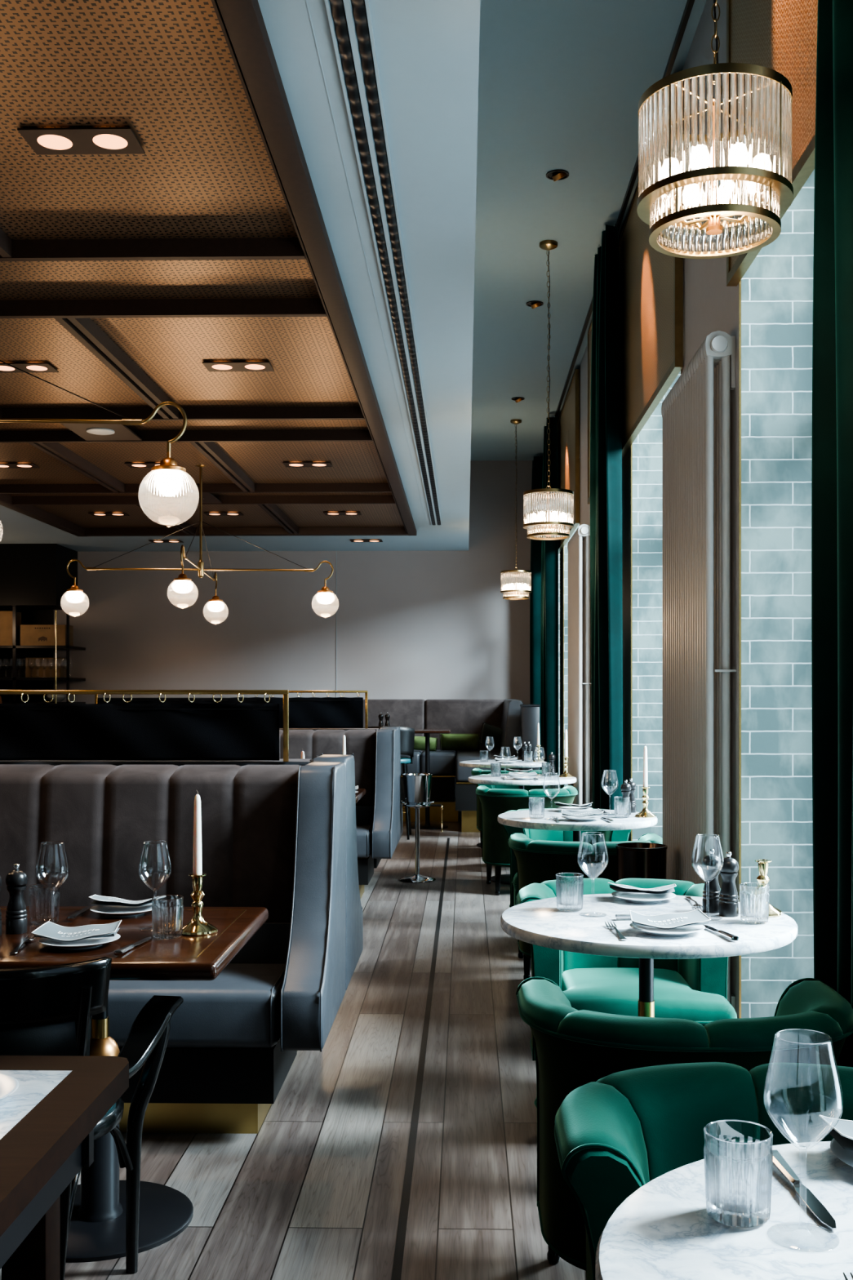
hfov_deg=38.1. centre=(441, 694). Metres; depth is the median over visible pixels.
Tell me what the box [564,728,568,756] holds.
taper candle
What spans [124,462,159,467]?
recessed light
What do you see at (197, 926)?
brass candlestick
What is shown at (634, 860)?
stand
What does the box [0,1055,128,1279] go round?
table
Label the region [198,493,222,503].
ceiling panel
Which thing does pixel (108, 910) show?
plate
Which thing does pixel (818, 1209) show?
table knife
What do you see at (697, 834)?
bowl
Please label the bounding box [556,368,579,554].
window valance
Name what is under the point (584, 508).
wall
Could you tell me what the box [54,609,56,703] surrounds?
brass pole
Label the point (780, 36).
window blind
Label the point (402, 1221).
trim
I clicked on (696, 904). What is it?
fork
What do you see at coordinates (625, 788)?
pepper mill
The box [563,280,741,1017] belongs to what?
trim
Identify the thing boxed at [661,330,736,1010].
radiator
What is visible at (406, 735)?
bench
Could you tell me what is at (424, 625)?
wall
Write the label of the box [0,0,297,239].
ceiling panel
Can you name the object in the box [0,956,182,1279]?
armchair
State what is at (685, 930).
plate
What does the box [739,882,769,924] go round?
glass tumbler
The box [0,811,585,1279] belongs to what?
floor
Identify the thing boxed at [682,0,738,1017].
wall
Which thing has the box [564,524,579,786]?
window
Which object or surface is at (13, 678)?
bar shelf
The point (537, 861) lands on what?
armchair
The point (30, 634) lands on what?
crate
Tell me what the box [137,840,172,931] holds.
wine glass
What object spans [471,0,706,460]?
ceiling
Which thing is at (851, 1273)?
fork
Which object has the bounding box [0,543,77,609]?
wall
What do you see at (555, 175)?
spotlight
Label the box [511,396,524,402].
spotlight
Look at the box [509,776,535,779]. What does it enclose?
plate
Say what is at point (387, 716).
pepper mill
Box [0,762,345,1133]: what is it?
bench
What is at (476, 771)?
armchair
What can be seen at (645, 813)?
brass candlestick
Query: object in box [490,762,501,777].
glass tumbler
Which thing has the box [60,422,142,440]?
ceiling speaker
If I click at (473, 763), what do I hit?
marble table
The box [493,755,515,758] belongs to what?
folded napkin
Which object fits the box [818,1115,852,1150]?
folded napkin
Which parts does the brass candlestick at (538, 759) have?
stem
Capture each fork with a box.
[8,933,37,954]
[604,921,627,940]
[684,896,702,907]
[843,1272,852,1279]
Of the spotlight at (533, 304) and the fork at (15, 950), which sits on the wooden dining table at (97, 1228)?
the fork at (15, 950)
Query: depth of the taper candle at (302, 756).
5.53 m
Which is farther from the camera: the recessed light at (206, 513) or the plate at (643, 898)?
the recessed light at (206, 513)
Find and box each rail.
[0,689,288,761]
[94,690,368,728]
[542,0,694,456]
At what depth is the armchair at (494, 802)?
8.32 m
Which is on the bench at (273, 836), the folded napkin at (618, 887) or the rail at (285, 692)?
the rail at (285, 692)
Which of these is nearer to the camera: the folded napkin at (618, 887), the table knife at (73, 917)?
the table knife at (73, 917)
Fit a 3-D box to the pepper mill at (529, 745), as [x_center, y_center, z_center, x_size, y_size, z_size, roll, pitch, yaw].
[0.793,0.513,11.257,0.054,0.174,0.054,0,0,1]
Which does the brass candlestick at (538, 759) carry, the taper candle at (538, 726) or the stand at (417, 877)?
the taper candle at (538, 726)
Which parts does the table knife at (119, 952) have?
handle, blade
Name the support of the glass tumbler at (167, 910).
on the wooden dining table at (97, 1228)
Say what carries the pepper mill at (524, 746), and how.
on the marble table at (473, 763)
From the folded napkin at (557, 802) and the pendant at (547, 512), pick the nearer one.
the folded napkin at (557, 802)
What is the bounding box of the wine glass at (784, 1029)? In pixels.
[763,1029,843,1252]
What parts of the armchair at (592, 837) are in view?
arm, seat, seat, arm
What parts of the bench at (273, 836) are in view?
seat, arm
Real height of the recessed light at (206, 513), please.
0.010 m
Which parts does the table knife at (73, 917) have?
handle, blade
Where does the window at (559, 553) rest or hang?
attached to the wall
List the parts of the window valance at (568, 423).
perforated panel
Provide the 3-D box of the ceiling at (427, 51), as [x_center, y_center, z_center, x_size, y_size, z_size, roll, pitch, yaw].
[-3.115,-1.730,6.112,6.535,0.120,16.500,0,0,1]
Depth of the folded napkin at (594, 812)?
5.90 m
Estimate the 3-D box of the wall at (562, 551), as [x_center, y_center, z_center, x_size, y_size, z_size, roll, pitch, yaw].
[1.404,-0.680,12.070,0.460,4.060,0.420,0,0,1]
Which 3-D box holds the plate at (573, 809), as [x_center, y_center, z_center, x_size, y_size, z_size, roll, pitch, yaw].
[0.683,0.591,6.368,0.188,0.018,0.188,0,0,1]
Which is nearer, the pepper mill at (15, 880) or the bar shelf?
the pepper mill at (15, 880)
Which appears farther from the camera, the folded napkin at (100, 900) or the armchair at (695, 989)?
the armchair at (695, 989)
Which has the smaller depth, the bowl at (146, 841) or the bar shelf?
the bowl at (146, 841)
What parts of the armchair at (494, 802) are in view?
leg, leg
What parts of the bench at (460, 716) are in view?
panel, seat, seat, panel, seat, arm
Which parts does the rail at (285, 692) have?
rod, post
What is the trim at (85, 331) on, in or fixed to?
attached to the ceiling at (427, 51)
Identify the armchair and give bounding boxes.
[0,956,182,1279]
[471,768,542,848]
[475,785,577,895]
[476,773,564,843]
[502,808,631,958]
[507,832,662,979]
[515,878,737,1060]
[515,976,852,1279]
[554,1062,852,1279]
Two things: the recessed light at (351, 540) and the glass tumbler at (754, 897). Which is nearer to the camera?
the glass tumbler at (754, 897)
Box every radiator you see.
[567,524,591,807]
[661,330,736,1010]
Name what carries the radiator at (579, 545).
attached to the wall at (584, 508)
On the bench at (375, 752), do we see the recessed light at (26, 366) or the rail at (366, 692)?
the rail at (366, 692)
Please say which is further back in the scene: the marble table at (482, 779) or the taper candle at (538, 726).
the taper candle at (538, 726)
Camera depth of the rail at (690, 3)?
6.48 m
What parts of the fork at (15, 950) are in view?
handle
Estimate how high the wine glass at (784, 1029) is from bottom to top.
0.223 m
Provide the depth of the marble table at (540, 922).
3.17 m
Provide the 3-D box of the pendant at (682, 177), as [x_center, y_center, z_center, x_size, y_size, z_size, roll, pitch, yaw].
[0.545,-1.813,2.470,0.304,1.792,0.304,0,0,36]
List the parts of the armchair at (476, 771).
leg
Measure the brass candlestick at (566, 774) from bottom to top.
0.148 m
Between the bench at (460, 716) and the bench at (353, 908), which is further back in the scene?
the bench at (460, 716)
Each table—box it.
[0,906,268,1262]
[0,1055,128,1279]
[355,788,365,803]
[401,728,451,831]
[458,760,546,847]
[467,773,576,884]
[497,808,657,968]
[500,893,798,1017]
[595,1141,852,1279]
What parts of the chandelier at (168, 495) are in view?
lamp shade, arm, lamp shade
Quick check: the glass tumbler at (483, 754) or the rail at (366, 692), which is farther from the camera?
the glass tumbler at (483, 754)
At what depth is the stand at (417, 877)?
8.99 m
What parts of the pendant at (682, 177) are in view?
bulb, bulb, stem, chain, bulb, bulb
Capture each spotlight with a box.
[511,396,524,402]
[525,301,543,308]
[546,169,568,181]
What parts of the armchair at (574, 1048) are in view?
leg, leg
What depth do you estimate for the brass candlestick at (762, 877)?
3.37 m
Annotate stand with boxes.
[399,803,435,882]
[615,842,667,880]
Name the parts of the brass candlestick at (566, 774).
stem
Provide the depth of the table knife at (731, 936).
3.05 m
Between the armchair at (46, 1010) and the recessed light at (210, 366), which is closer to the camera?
the armchair at (46, 1010)
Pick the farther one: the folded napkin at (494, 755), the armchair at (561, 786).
the folded napkin at (494, 755)
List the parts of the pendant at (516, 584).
chain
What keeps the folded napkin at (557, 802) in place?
on the plate at (573, 809)
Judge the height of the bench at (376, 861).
1.126 m
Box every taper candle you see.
[192,790,201,874]
[300,748,304,759]
[342,734,346,754]
[537,721,539,745]
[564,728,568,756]
[643,743,648,786]
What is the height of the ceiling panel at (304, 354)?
0.010 m
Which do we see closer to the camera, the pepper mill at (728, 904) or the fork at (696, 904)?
the pepper mill at (728, 904)
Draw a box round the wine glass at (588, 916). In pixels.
[577,831,608,917]
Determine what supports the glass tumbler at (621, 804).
on the marble table at (517, 819)
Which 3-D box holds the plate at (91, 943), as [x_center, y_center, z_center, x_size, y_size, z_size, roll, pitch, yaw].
[-0.868,0.591,2.962,0.188,0.018,0.188,0,0,1]
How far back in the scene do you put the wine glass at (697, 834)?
3.32 m
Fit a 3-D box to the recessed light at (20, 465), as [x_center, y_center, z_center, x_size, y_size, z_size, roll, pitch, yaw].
[-3.164,-1.693,9.113,0.340,0.010,0.170,0,0,1]
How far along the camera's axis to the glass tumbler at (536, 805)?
5.98 m
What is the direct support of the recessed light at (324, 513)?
attached to the ceiling panel at (373, 515)
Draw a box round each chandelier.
[0,360,199,541]
[60,464,338,624]
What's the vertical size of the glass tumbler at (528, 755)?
0.098 m
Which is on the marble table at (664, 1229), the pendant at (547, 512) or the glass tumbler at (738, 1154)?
the glass tumbler at (738, 1154)
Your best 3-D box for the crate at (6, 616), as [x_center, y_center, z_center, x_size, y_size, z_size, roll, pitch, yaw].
[-4.965,-0.746,13.966,0.330,0.389,0.266,0,0,1]
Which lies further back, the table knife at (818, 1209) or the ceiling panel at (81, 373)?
the ceiling panel at (81, 373)
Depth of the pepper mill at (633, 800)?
6.29 m
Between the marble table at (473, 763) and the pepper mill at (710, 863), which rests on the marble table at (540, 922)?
the pepper mill at (710, 863)
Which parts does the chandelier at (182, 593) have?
lamp shade, arm, lamp shade, arm, arm, lamp shade, arm, lamp shade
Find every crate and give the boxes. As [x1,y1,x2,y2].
[0,610,21,645]
[20,624,72,645]
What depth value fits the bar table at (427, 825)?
12.56 m
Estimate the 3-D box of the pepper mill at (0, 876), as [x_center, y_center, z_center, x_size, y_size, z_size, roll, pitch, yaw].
[-1.125,0.513,3.082,0.054,0.174,0.054,0,0,1]
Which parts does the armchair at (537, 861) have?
leg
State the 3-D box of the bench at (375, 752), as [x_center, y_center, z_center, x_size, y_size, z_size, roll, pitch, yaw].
[-1.465,0.790,8.283,2.300,1.120,0.711,0,0,1]
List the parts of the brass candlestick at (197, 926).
stem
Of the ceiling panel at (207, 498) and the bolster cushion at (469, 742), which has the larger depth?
the bolster cushion at (469, 742)
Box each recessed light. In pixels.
[0,362,58,373]
[0,462,39,468]
[17,127,145,155]
[88,512,128,515]
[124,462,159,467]
[148,540,183,542]
[202,361,274,371]
[204,512,243,515]
[283,462,332,466]
[323,511,361,515]
[350,539,382,542]
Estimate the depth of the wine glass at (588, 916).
3.36 m
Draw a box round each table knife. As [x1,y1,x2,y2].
[66,906,90,920]
[113,937,151,955]
[601,817,613,822]
[615,914,650,919]
[703,924,739,941]
[773,1150,836,1230]
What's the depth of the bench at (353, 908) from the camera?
4.42 m
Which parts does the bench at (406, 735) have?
backrest, seat, leg, leg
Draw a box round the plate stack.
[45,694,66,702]
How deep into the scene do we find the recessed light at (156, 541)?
13.39 m
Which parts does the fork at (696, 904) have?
handle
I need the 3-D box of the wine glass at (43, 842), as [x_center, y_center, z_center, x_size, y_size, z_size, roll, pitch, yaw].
[-0.994,0.488,3.155,0.085,0.223,0.085,0,0,42]
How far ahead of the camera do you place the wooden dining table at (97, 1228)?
3.09 m
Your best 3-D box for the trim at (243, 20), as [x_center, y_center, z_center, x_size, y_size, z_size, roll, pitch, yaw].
[-2.120,-1.708,6.192,3.480,0.165,12.900,0,0,1]
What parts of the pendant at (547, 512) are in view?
chain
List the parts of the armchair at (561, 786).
arm, arm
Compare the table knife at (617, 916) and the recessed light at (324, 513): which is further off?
the recessed light at (324, 513)
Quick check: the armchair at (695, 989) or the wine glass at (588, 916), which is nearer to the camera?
the wine glass at (588, 916)
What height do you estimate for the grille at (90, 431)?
0.012 m
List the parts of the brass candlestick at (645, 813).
stem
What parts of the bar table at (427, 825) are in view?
foot rail, foot rail post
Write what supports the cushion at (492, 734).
on the bench at (460, 716)
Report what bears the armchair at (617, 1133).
on the floor
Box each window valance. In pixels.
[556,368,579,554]
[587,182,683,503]
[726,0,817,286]
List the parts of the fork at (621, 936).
handle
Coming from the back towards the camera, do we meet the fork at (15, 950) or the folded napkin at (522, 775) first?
the folded napkin at (522, 775)
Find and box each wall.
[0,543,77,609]
[53,460,532,811]
[560,548,563,774]
[579,344,592,808]
[622,446,631,840]
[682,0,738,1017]
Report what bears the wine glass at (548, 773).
on the marble table at (517, 819)
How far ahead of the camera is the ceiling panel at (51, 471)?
9.33 m
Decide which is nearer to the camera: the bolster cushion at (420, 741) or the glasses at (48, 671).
the bolster cushion at (420, 741)
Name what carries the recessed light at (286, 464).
attached to the ceiling panel at (262, 462)
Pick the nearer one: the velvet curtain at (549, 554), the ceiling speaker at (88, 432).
the ceiling speaker at (88, 432)
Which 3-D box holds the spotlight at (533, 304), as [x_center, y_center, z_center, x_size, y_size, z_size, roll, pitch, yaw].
[0.644,-2.699,8.549,0.120,0.061,0.120,0,0,1]
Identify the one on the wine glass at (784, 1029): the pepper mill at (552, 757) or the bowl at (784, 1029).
the bowl at (784, 1029)
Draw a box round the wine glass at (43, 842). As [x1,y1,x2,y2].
[35,841,70,920]
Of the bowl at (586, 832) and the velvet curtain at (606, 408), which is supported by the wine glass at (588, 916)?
the bowl at (586, 832)
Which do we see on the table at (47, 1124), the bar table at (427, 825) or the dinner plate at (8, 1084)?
the dinner plate at (8, 1084)
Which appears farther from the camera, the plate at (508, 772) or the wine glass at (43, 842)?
the plate at (508, 772)
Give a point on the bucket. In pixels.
(417, 786)
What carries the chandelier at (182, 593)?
hanging from the ceiling panel at (109, 457)
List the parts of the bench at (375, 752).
seat, arm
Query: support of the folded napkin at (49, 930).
on the plate at (91, 943)
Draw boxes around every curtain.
[0,693,279,760]
[97,692,363,728]
[529,454,542,769]
[540,415,559,774]
[590,222,622,809]
[811,0,852,1066]
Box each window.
[558,553,559,774]
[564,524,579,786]
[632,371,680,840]
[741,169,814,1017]
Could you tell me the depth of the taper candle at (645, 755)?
6.07 m
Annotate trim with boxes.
[0,0,416,536]
[0,228,298,533]
[391,837,449,1279]
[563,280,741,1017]
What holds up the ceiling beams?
attached to the ceiling at (427, 51)
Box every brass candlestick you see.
[182,872,217,936]
[533,745,544,761]
[559,756,573,777]
[635,786,656,817]
[755,859,782,917]
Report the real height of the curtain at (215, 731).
0.241 m
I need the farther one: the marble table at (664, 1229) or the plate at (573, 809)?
the plate at (573, 809)
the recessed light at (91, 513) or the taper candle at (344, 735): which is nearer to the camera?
the taper candle at (344, 735)
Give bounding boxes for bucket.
[400,773,434,804]
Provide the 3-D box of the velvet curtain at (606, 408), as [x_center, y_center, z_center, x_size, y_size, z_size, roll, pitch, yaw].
[0.963,-0.675,7.283,0.151,4.011,0.719,0,0,1]
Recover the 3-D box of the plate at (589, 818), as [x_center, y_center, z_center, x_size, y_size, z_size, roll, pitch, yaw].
[0.668,0.591,5.918,0.188,0.018,0.188,0,0,1]
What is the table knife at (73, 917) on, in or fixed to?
on the wooden dining table at (97, 1228)
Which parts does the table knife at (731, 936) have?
blade, handle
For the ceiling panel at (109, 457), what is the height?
0.010 m
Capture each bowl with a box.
[35,841,70,890]
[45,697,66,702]
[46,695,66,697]
[137,840,172,890]
[577,831,608,878]
[691,834,724,880]
[763,1029,843,1150]
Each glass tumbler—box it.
[28,883,59,924]
[151,894,183,939]
[480,751,488,761]
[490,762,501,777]
[524,751,533,762]
[528,796,544,818]
[541,762,551,776]
[555,872,583,911]
[613,796,630,817]
[703,1119,773,1227]
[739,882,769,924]
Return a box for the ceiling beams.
[0,0,407,533]
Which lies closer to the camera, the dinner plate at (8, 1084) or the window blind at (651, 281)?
the dinner plate at (8, 1084)
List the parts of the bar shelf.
post, panel, post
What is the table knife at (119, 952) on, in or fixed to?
on the wooden dining table at (97, 1228)
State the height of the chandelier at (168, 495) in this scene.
1.152 m
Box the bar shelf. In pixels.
[0,605,85,703]
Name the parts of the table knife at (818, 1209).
handle, blade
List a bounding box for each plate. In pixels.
[0,1073,18,1100]
[38,933,119,949]
[89,904,151,916]
[495,760,516,763]
[507,772,530,773]
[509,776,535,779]
[555,806,592,812]
[561,815,600,821]
[611,888,676,903]
[630,922,705,936]
[830,1137,852,1166]
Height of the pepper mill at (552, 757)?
0.174 m
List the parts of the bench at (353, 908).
arm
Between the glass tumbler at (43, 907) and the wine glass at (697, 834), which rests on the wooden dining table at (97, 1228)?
the glass tumbler at (43, 907)
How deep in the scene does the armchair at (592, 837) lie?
6.65 m
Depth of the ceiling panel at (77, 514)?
11.76 m
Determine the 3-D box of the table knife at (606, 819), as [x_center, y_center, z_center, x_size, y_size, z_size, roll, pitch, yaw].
[0.789,0.592,5.902,0.020,0.013,0.213,0,0,-5]
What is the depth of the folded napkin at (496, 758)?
10.82 m
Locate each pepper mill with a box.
[0,875,1,935]
[4,863,27,934]
[377,712,383,726]
[384,712,390,725]
[521,742,527,760]
[526,742,531,751]
[548,751,555,775]
[620,779,631,814]
[627,778,636,813]
[702,848,720,913]
[719,851,738,917]
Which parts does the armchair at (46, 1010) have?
panel, backrest, leg, seat frame, leg, armrest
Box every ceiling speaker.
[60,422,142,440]
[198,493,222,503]
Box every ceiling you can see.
[0,0,479,551]
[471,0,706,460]
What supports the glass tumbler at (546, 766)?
on the marble table at (482, 779)
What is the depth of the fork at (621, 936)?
3.09 m
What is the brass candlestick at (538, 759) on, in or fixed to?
on the marble table at (473, 763)
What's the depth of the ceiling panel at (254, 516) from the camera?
11.87 m
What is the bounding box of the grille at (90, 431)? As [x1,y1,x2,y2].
[86,427,114,435]
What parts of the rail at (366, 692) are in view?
post, rod, post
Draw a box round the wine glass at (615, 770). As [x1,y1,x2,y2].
[601,769,618,815]
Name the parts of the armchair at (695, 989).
arm, seat, arm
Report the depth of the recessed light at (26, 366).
6.39 m
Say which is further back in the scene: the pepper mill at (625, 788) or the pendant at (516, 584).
the pendant at (516, 584)
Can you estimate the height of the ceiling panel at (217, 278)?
0.010 m
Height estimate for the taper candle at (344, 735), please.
0.220 m
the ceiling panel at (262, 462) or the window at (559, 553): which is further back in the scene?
the window at (559, 553)
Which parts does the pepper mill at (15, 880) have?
knob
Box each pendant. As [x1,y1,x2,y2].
[500,418,531,599]
[523,240,573,540]
[637,0,793,258]
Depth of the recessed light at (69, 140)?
3.77 m
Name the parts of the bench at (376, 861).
arm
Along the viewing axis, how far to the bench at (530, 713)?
11.69 m
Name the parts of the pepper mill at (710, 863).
knob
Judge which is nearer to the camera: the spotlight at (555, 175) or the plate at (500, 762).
the spotlight at (555, 175)
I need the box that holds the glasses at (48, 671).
[25,657,66,677]
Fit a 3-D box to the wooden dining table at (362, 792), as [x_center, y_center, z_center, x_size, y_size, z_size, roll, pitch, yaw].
[-1.099,0.975,7.573,1.210,0.750,0.760,0,0,1]
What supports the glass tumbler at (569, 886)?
on the marble table at (540, 922)
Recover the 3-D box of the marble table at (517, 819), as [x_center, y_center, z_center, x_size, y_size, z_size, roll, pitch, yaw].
[0.672,0.975,6.138,0.790,0.750,0.790,0,0,1]
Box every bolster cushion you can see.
[413,736,437,751]
[440,733,480,751]
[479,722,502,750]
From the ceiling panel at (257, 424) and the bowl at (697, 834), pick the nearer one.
the bowl at (697, 834)
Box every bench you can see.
[0,753,363,991]
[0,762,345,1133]
[279,725,402,867]
[279,728,397,898]
[363,699,523,831]
[363,725,414,839]
[520,704,540,770]
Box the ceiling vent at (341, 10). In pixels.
[305,0,441,525]
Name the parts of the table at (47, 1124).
leg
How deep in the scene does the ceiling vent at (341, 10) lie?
4.05 m
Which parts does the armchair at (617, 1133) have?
arm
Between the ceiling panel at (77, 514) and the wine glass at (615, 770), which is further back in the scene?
the ceiling panel at (77, 514)
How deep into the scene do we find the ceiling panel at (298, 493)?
10.47 m
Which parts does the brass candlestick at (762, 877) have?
stem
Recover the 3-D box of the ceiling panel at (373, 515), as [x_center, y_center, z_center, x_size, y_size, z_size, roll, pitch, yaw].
[-0.924,-1.705,11.538,1.095,0.010,1.965,0,0,1]
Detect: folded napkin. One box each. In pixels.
[31,920,121,942]
[88,894,151,906]
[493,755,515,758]
[494,757,517,761]
[506,768,533,772]
[509,771,537,777]
[554,801,592,807]
[561,808,603,817]
[608,882,676,893]
[629,908,711,928]
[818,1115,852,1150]
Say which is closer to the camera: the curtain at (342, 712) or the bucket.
the curtain at (342, 712)
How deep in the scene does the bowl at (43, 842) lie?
3.15 m
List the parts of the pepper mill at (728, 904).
knob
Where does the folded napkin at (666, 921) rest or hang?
on the plate at (685, 930)
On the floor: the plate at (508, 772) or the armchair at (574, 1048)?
the armchair at (574, 1048)
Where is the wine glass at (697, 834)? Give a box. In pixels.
[691,834,724,920]
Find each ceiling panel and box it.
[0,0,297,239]
[0,258,319,300]
[0,318,151,408]
[0,418,368,431]
[0,442,98,484]
[7,492,392,496]
[33,504,173,528]
[58,442,233,484]
[90,316,359,407]
[185,504,281,527]
[213,440,387,483]
[275,503,404,527]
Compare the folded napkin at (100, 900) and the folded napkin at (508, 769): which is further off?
the folded napkin at (508, 769)
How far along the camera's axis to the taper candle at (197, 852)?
3.11 m
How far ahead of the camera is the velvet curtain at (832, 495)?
2.85 m
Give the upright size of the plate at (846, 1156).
0.018 m
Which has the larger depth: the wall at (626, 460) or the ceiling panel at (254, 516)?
the ceiling panel at (254, 516)
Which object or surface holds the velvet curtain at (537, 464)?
hanging from the rail at (690, 3)
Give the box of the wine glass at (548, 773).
[542,773,560,819]

